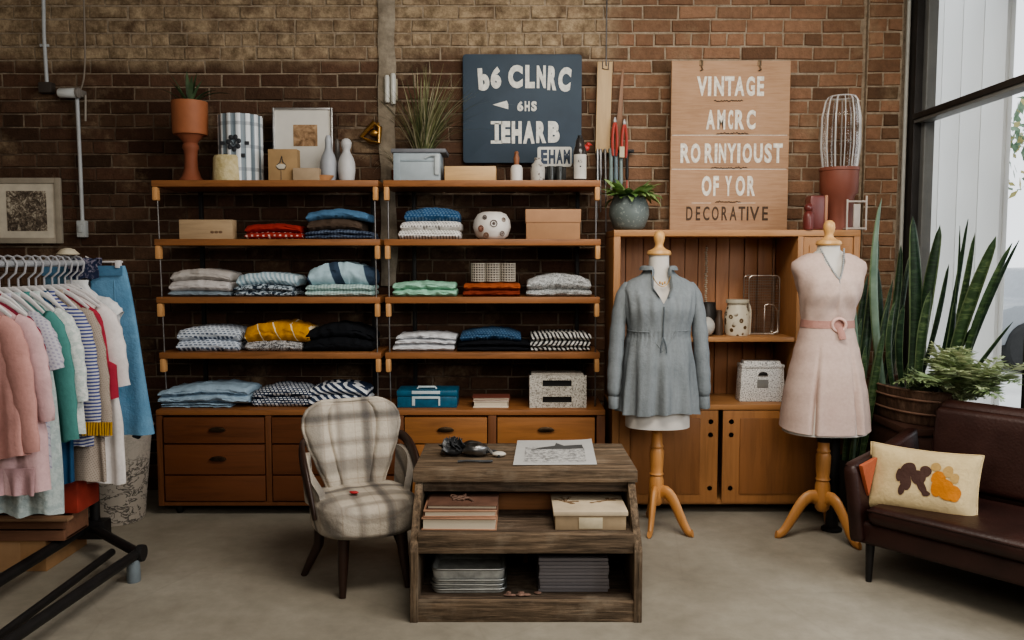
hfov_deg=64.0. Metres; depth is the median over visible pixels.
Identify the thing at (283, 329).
folded garment
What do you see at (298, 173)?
box
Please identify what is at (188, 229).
wooden box
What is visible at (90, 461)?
cardigan
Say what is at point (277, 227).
folded garment
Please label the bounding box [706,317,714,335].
gourd
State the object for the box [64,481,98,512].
box
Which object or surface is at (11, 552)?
cardboard box
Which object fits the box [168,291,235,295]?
folded garment
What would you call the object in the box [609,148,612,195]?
tool
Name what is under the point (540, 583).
folder
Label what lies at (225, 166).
pillar candle
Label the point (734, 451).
cabinet
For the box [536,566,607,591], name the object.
folder
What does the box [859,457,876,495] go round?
cushion
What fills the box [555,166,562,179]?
drinking glass
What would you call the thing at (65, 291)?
clothes hanger
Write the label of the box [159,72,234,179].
pedestal planter
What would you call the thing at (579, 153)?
bottle
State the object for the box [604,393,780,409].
countertop
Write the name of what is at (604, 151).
tool
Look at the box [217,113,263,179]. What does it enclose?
tin
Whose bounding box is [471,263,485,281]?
canister
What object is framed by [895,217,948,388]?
snake plant
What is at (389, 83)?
tube light
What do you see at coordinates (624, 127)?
pliers
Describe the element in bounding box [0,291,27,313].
clothes hanger
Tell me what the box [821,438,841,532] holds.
stand
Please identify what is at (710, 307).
jar
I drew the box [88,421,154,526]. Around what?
wicker basket
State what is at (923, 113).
window
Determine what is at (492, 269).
canister
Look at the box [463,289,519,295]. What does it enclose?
folded garment
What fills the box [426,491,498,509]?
album
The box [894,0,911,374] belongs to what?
pipe
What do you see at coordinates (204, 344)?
folded garment
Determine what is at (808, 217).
figurine
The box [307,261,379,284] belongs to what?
folded garment
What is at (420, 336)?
folded garment
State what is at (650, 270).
necklace
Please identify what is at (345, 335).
folded garment
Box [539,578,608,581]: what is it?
folder
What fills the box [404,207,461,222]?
folded garment
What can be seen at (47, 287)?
clothes hanger
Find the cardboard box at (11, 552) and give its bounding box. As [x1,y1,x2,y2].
[0,539,86,571]
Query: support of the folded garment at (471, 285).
on the folded garment at (493, 292)
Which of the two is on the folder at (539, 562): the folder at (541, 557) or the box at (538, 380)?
the folder at (541, 557)
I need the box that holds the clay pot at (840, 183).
[819,166,859,229]
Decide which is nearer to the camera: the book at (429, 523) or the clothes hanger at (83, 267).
the book at (429, 523)
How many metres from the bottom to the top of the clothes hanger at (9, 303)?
0.230 m
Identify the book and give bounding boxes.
[421,500,498,530]
[423,494,496,516]
[472,394,509,399]
[473,400,508,407]
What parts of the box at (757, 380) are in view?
lid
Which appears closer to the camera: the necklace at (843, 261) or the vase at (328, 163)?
the necklace at (843, 261)
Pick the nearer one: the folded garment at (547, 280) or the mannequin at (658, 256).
the mannequin at (658, 256)
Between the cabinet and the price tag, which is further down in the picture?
the cabinet
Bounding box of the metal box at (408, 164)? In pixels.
[391,149,448,179]
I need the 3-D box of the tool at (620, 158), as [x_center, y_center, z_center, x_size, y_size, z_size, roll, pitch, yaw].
[0.612,-0.826,4.607,0.024,0.267,0.024,0,4,0]
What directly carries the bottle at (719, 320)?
on the cabinet
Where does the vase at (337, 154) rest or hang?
on the shelving unit at (374, 187)
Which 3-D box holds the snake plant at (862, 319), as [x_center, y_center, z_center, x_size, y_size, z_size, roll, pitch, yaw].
[1.770,0.317,4.196,0.364,1.449,0.194,-2,5,-24]
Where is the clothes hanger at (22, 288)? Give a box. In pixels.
[10,255,54,311]
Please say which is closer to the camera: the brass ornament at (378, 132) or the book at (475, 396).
the book at (475, 396)
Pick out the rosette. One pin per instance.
(453, 445)
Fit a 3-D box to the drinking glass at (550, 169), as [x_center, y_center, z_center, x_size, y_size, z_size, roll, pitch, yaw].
[0.208,-0.782,4.395,0.043,0.082,0.043,0,4,0]
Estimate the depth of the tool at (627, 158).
4.60 m
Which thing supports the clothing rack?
on the floor
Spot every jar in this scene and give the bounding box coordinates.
[704,302,716,334]
[724,299,751,335]
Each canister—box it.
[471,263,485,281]
[485,263,499,281]
[500,263,515,281]
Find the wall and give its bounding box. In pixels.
[0,0,906,489]
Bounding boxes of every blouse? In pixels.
[76,295,130,484]
[607,265,710,416]
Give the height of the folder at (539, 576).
0.013 m
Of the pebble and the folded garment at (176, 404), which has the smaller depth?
the pebble
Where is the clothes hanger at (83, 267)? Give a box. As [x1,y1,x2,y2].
[71,255,97,295]
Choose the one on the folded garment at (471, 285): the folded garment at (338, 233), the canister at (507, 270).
the canister at (507, 270)
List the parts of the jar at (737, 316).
lid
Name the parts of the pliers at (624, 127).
handle, handle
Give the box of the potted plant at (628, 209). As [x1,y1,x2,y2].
[600,179,661,229]
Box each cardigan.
[22,292,79,442]
[57,289,112,482]
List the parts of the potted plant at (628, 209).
pot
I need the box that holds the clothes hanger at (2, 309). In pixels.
[0,305,11,317]
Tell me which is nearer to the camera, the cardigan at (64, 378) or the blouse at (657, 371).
the cardigan at (64, 378)
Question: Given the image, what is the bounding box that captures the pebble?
[492,451,505,456]
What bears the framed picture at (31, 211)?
attached to the wall
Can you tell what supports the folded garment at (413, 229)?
on the shelving unit at (413, 186)
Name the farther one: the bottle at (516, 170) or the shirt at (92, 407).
the bottle at (516, 170)
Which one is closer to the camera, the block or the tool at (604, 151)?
the block
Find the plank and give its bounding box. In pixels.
[595,0,612,152]
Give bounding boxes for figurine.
[585,142,591,150]
[803,203,813,229]
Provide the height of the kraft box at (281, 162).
0.165 m
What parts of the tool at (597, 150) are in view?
handle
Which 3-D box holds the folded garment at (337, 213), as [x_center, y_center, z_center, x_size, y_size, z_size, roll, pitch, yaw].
[-0.927,-0.565,4.455,0.330,0.071,0.250,0,4,0]
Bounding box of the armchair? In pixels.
[298,396,419,598]
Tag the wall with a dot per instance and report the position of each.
(267, 54)
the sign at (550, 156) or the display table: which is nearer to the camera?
the display table
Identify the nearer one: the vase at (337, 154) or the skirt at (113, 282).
the skirt at (113, 282)
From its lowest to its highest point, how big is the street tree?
4.920 m
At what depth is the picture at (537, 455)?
3.43 m
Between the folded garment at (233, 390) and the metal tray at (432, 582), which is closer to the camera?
the metal tray at (432, 582)
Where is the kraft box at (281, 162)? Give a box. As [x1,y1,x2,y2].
[268,149,299,179]
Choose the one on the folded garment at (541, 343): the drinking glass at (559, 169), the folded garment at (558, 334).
the folded garment at (558, 334)
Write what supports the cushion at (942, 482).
on the sofa
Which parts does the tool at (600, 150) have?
handle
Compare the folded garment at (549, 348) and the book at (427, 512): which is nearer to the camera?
the book at (427, 512)
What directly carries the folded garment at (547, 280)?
on the folded garment at (540, 292)
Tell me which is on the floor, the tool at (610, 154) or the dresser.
the dresser
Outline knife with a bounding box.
[614,70,623,149]
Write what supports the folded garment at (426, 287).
on the shelving unit at (413, 186)
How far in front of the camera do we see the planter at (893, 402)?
3.94 m
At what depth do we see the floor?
3.36 m
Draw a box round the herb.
[903,366,936,391]
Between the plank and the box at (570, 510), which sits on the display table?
the box at (570, 510)
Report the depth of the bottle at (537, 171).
4.36 m
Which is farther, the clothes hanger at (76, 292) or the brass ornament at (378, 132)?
the brass ornament at (378, 132)
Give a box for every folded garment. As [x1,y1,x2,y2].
[157,379,261,402]
[161,402,237,407]
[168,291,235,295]
[169,280,238,291]
[170,268,242,281]
[176,339,246,350]
[177,323,246,340]
[233,284,304,295]
[236,272,307,286]
[244,232,306,238]
[244,319,318,341]
[245,223,308,233]
[245,340,305,350]
[251,381,314,405]
[304,229,379,238]
[304,320,379,350]
[305,284,378,295]
[306,208,373,222]
[307,218,368,231]
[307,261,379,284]
[308,379,374,405]
[392,280,458,295]
[393,342,456,350]
[395,330,458,343]
[398,221,462,238]
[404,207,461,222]
[457,338,529,350]
[460,326,520,341]
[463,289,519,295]
[464,282,519,289]
[526,273,590,289]
[526,289,591,295]
[529,346,590,350]
[530,329,590,340]
[530,338,590,346]
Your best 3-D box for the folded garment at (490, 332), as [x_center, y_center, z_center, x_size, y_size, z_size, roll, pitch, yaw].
[-0.115,0.073,4.502,0.328,0.074,0.252,0,4,0]
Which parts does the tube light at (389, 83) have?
mounting plate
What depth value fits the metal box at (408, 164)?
4.33 m
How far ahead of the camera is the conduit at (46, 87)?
4.59 m
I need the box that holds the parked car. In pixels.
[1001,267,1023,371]
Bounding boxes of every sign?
[463,54,581,162]
[537,147,571,179]
[669,60,790,229]
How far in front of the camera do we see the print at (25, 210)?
4.66 m
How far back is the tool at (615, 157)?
4.60 m
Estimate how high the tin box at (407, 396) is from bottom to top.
0.109 m
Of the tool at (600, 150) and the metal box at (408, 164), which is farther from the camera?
the tool at (600, 150)
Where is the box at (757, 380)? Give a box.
[735,360,784,401]
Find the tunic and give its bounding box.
[32,291,87,433]
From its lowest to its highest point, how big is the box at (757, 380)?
0.218 m
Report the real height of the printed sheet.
0.007 m
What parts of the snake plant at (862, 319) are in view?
pot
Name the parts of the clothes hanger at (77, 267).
cloth cap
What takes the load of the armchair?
on the floor
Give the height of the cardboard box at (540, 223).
0.159 m
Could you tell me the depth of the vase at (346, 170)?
4.36 m
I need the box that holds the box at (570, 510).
[550,492,627,529]
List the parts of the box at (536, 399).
drawer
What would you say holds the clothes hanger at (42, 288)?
hanging from the clothing rack
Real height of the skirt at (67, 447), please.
0.807 m
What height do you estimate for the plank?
0.883 m
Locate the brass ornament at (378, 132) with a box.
[360,121,381,143]
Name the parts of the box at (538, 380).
drawer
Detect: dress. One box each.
[0,292,64,518]
[0,304,54,495]
[779,253,870,436]
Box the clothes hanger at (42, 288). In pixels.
[28,255,57,307]
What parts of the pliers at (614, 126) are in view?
handle, handle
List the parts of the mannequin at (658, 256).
leg, leg, leg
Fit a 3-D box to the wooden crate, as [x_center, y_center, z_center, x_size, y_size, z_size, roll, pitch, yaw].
[-2.170,0.892,3.614,0.560,0.112,0.247,0,4,0]
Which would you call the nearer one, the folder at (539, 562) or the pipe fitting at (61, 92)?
the folder at (539, 562)
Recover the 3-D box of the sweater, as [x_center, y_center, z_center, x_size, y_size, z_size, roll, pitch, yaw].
[-1.950,0.206,2.964,0.480,0.595,0.102,0,4,0]
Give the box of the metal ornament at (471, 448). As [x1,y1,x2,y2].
[462,440,499,457]
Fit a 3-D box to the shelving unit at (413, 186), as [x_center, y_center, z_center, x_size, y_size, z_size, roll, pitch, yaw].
[-0.103,-0.148,4.514,1.142,1.198,0.374,0,4,0]
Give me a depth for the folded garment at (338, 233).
4.35 m
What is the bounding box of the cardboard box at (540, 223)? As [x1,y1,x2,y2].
[525,209,580,238]
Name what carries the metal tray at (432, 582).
on the metal tray at (438, 590)
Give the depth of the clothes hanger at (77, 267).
3.58 m
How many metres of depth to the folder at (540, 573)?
3.14 m
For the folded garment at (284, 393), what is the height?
0.115 m
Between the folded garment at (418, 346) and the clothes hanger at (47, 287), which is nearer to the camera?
the clothes hanger at (47, 287)
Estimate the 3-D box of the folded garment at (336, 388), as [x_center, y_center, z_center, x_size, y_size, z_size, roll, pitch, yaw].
[-0.930,0.393,4.482,0.326,0.126,0.247,0,4,0]
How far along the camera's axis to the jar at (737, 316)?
4.38 m
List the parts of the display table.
panel, panel, rail, panel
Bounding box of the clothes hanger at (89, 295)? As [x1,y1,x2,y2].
[58,255,102,303]
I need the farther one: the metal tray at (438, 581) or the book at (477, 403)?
the book at (477, 403)
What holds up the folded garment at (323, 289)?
on the shelving unit at (374, 187)
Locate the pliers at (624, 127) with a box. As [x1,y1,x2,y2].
[620,119,627,157]
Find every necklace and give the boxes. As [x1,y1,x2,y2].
[650,270,669,286]
[820,248,844,282]
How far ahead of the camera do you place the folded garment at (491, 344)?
4.39 m
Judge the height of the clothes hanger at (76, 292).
0.230 m
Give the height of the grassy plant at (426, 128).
0.635 m
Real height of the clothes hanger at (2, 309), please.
0.230 m
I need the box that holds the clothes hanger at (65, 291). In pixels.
[45,255,89,308]
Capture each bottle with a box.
[510,151,522,179]
[530,158,544,179]
[573,135,586,179]
[715,310,722,334]
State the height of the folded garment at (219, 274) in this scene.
0.073 m
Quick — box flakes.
[504,591,541,596]
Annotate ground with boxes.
[999,362,1021,407]
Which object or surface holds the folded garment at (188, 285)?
on the folded garment at (171, 293)
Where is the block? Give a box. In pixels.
[445,166,496,179]
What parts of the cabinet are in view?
panel, door panel, door, board, door panel, door, door, panel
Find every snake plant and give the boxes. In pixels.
[838,241,892,521]
[869,198,908,385]
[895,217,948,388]
[934,220,974,391]
[940,237,1018,391]
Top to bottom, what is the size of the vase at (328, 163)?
0.247 m
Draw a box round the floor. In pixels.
[0,490,1023,639]
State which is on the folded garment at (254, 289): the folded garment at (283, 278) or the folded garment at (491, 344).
the folded garment at (283, 278)
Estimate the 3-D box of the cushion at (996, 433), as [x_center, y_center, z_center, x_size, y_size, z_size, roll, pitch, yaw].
[2.273,0.592,3.223,0.100,0.346,1.200,-3,5,-40]
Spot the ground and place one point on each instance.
(1012, 391)
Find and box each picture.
[0,178,63,242]
[272,108,333,167]
[524,447,585,461]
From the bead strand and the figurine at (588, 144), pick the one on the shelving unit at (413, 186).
the figurine at (588, 144)
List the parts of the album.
cord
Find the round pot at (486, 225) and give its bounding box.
[473,212,510,238]
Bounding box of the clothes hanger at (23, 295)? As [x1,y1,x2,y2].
[1,254,44,313]
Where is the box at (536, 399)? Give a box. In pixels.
[529,392,586,407]
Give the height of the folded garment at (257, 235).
0.042 m
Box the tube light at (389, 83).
[383,73,397,104]
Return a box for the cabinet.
[604,230,860,503]
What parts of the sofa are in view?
leg, arm, frame, backrest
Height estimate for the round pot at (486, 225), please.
0.148 m
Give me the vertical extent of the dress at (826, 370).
0.850 m
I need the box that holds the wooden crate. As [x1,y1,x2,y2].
[0,508,88,540]
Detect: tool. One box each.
[596,149,598,219]
[599,149,601,211]
[603,149,606,231]
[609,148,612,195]
[614,149,617,182]
[619,157,622,183]
[625,150,628,187]
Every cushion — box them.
[859,457,876,495]
[867,498,1023,562]
[869,441,984,515]
[932,406,1023,502]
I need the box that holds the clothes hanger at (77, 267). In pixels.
[56,248,91,294]
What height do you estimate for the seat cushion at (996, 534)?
0.094 m
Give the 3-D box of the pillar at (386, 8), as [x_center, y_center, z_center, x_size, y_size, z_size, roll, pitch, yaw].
[-0.706,-1.193,4.638,0.107,2.000,0.016,0,4,0]
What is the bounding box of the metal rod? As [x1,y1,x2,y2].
[457,460,492,462]
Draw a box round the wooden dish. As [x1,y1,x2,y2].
[320,175,333,179]
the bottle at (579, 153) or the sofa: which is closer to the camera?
the sofa
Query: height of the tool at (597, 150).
0.396 m
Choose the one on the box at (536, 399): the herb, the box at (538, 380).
the box at (538, 380)
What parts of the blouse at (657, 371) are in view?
tie cord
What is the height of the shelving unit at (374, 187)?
1.198 m
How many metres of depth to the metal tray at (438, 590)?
3.13 m
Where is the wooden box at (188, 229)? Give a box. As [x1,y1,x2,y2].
[179,220,236,238]
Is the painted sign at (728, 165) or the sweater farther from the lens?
the painted sign at (728, 165)
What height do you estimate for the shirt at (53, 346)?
0.694 m
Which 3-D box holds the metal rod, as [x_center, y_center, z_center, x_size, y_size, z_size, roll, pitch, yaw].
[-0.149,0.572,3.321,0.143,0.014,0.017,0,4,-6]
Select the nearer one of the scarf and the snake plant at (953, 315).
the scarf
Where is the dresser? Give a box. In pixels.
[156,396,604,512]
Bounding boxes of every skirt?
[41,256,154,435]
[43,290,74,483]
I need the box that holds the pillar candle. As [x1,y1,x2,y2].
[212,154,238,179]
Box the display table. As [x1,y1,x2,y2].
[410,444,642,622]
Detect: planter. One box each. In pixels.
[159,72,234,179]
[868,374,956,426]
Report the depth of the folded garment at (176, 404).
4.37 m
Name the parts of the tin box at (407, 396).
handle, lid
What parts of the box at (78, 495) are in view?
lid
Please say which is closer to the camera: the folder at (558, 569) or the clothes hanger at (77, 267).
the folder at (558, 569)
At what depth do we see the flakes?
3.11 m
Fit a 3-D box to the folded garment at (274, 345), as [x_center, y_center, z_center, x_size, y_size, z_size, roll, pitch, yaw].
[-1.281,0.130,4.515,0.307,0.059,0.246,0,4,0]
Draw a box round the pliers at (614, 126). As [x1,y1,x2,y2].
[611,117,618,155]
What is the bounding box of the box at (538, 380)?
[528,370,586,391]
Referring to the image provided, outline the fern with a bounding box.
[893,341,1023,401]
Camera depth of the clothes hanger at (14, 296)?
3.12 m
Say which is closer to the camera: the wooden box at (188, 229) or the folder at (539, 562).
the folder at (539, 562)
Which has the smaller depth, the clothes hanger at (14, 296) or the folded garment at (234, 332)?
the clothes hanger at (14, 296)
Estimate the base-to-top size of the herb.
0.141 m
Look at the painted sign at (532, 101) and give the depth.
4.61 m
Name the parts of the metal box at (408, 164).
lid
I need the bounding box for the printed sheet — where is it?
[513,439,596,464]
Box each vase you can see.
[320,135,336,179]
[334,139,340,179]
[338,138,355,179]
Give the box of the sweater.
[0,315,39,458]
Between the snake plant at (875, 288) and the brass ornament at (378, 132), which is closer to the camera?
the snake plant at (875, 288)
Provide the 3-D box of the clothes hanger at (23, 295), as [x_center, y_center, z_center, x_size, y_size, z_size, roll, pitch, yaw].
[-1.950,-0.139,3.178,0.270,0.230,0.018,0,4,0]
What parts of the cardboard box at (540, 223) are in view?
lid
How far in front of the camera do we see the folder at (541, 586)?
3.14 m
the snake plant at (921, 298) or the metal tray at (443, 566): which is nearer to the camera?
the metal tray at (443, 566)
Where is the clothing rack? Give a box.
[0,260,147,639]
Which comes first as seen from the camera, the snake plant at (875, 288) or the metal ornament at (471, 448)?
the metal ornament at (471, 448)
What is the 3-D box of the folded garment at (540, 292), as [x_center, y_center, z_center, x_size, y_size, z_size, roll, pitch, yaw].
[0.252,-0.154,4.487,0.354,0.041,0.250,0,4,0]
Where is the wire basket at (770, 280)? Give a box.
[743,275,779,333]
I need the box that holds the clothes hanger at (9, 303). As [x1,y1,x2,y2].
[0,296,27,316]
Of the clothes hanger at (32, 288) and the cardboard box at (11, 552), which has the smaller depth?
the clothes hanger at (32, 288)
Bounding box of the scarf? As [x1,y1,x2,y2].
[68,258,101,279]
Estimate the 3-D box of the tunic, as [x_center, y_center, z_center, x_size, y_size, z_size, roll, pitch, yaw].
[-1.950,0.178,3.333,0.458,0.593,0.102,0,4,0]
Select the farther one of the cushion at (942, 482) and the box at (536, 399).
the box at (536, 399)
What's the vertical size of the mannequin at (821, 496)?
1.535 m
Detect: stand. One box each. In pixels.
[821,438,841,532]
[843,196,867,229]
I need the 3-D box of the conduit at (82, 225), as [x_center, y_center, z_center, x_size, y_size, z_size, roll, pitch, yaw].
[-2.433,-0.868,4.640,0.076,0.798,0.048,0,4,0]
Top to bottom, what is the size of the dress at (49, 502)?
0.882 m
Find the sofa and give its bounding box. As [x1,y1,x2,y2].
[844,399,1023,586]
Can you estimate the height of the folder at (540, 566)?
0.013 m
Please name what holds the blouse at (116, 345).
hanging from the clothes hanger at (89, 295)
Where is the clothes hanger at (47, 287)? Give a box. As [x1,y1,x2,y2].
[36,255,77,308]
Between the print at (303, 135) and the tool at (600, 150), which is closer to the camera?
the print at (303, 135)
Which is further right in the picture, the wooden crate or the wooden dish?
the wooden dish
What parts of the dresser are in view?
drawer, drawer, drawer, cup handle, cup handle, drawer, drawer, drawer, cup handle, drawer, drawer, drawer, cup handle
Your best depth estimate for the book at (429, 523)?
3.11 m
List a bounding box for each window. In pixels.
[902,0,1023,407]
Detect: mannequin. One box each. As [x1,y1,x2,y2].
[625,231,693,538]
[775,220,867,549]
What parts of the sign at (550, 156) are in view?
plate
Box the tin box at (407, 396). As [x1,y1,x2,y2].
[397,386,458,407]
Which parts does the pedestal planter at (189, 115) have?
pot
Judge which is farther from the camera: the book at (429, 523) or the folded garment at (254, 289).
the folded garment at (254, 289)
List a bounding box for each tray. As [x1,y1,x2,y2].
[430,579,505,587]
[431,554,505,578]
[431,566,506,583]
[432,577,506,592]
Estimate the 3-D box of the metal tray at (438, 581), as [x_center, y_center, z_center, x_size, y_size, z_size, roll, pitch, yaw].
[-0.167,0.994,3.248,0.291,0.018,0.228,0,4,-1]
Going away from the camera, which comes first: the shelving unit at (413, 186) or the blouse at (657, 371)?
the blouse at (657, 371)
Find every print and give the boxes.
[6,191,47,230]
[293,125,317,145]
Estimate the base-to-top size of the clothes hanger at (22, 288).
0.230 m
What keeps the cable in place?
attached to the wall
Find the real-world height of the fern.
0.280 m
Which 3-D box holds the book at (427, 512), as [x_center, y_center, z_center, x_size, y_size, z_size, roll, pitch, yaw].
[-0.199,0.728,3.227,0.279,0.026,0.230,0,4,-1]
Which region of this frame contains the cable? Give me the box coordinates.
[80,0,85,89]
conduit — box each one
[38,0,55,93]
[75,95,88,236]
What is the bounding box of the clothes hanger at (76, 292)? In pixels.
[51,255,100,307]
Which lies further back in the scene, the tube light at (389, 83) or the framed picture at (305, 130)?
the tube light at (389, 83)
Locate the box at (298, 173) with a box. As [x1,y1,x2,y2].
[293,168,320,179]
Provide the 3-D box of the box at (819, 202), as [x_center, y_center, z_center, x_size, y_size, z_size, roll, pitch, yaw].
[1.613,-0.567,4.345,0.100,0.182,0.101,0,4,0]
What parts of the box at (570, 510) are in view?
lid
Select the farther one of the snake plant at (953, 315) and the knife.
the knife
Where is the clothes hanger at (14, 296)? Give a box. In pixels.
[0,255,34,311]
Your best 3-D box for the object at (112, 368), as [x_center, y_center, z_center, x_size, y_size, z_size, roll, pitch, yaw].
[-1.950,0.104,3.547,0.485,0.478,0.097,0,4,0]
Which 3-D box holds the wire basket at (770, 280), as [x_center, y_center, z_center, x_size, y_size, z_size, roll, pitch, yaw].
[1.367,-0.085,4.488,0.171,0.321,0.122,0,4,0]
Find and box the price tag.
[619,147,624,156]
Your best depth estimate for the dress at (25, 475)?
3.01 m
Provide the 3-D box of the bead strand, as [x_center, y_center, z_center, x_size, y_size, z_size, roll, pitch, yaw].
[1.079,-0.256,4.557,0.021,0.324,0.029,2,5,27]
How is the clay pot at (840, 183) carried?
on the cabinet
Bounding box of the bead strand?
[704,246,707,301]
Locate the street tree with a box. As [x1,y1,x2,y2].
[1008,77,1023,198]
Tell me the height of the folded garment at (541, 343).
0.043 m
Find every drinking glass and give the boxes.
[547,166,554,179]
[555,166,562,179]
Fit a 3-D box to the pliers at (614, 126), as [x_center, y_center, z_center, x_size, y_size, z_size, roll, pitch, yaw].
[0.574,-1.024,4.577,0.042,0.215,0.016,0,4,0]
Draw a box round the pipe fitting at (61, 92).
[57,88,86,98]
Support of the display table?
on the floor
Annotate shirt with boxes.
[4,293,64,468]
[49,290,112,446]
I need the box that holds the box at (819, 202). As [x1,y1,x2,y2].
[805,195,827,229]
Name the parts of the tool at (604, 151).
handle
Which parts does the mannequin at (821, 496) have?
leg, leg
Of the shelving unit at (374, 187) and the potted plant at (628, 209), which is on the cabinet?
the potted plant at (628, 209)
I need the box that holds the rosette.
[438,436,464,454]
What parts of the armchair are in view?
arm, leg, leg, backrest, seat, leg, arm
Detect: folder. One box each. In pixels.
[536,554,607,578]
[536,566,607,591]
[537,554,608,574]
[538,554,607,560]
[538,560,607,564]
[539,564,608,568]
[539,568,608,571]
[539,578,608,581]
[539,582,608,584]
[539,585,609,588]
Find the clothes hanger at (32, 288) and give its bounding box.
[21,255,64,310]
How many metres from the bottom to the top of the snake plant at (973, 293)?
0.754 m
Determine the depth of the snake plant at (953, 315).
3.91 m

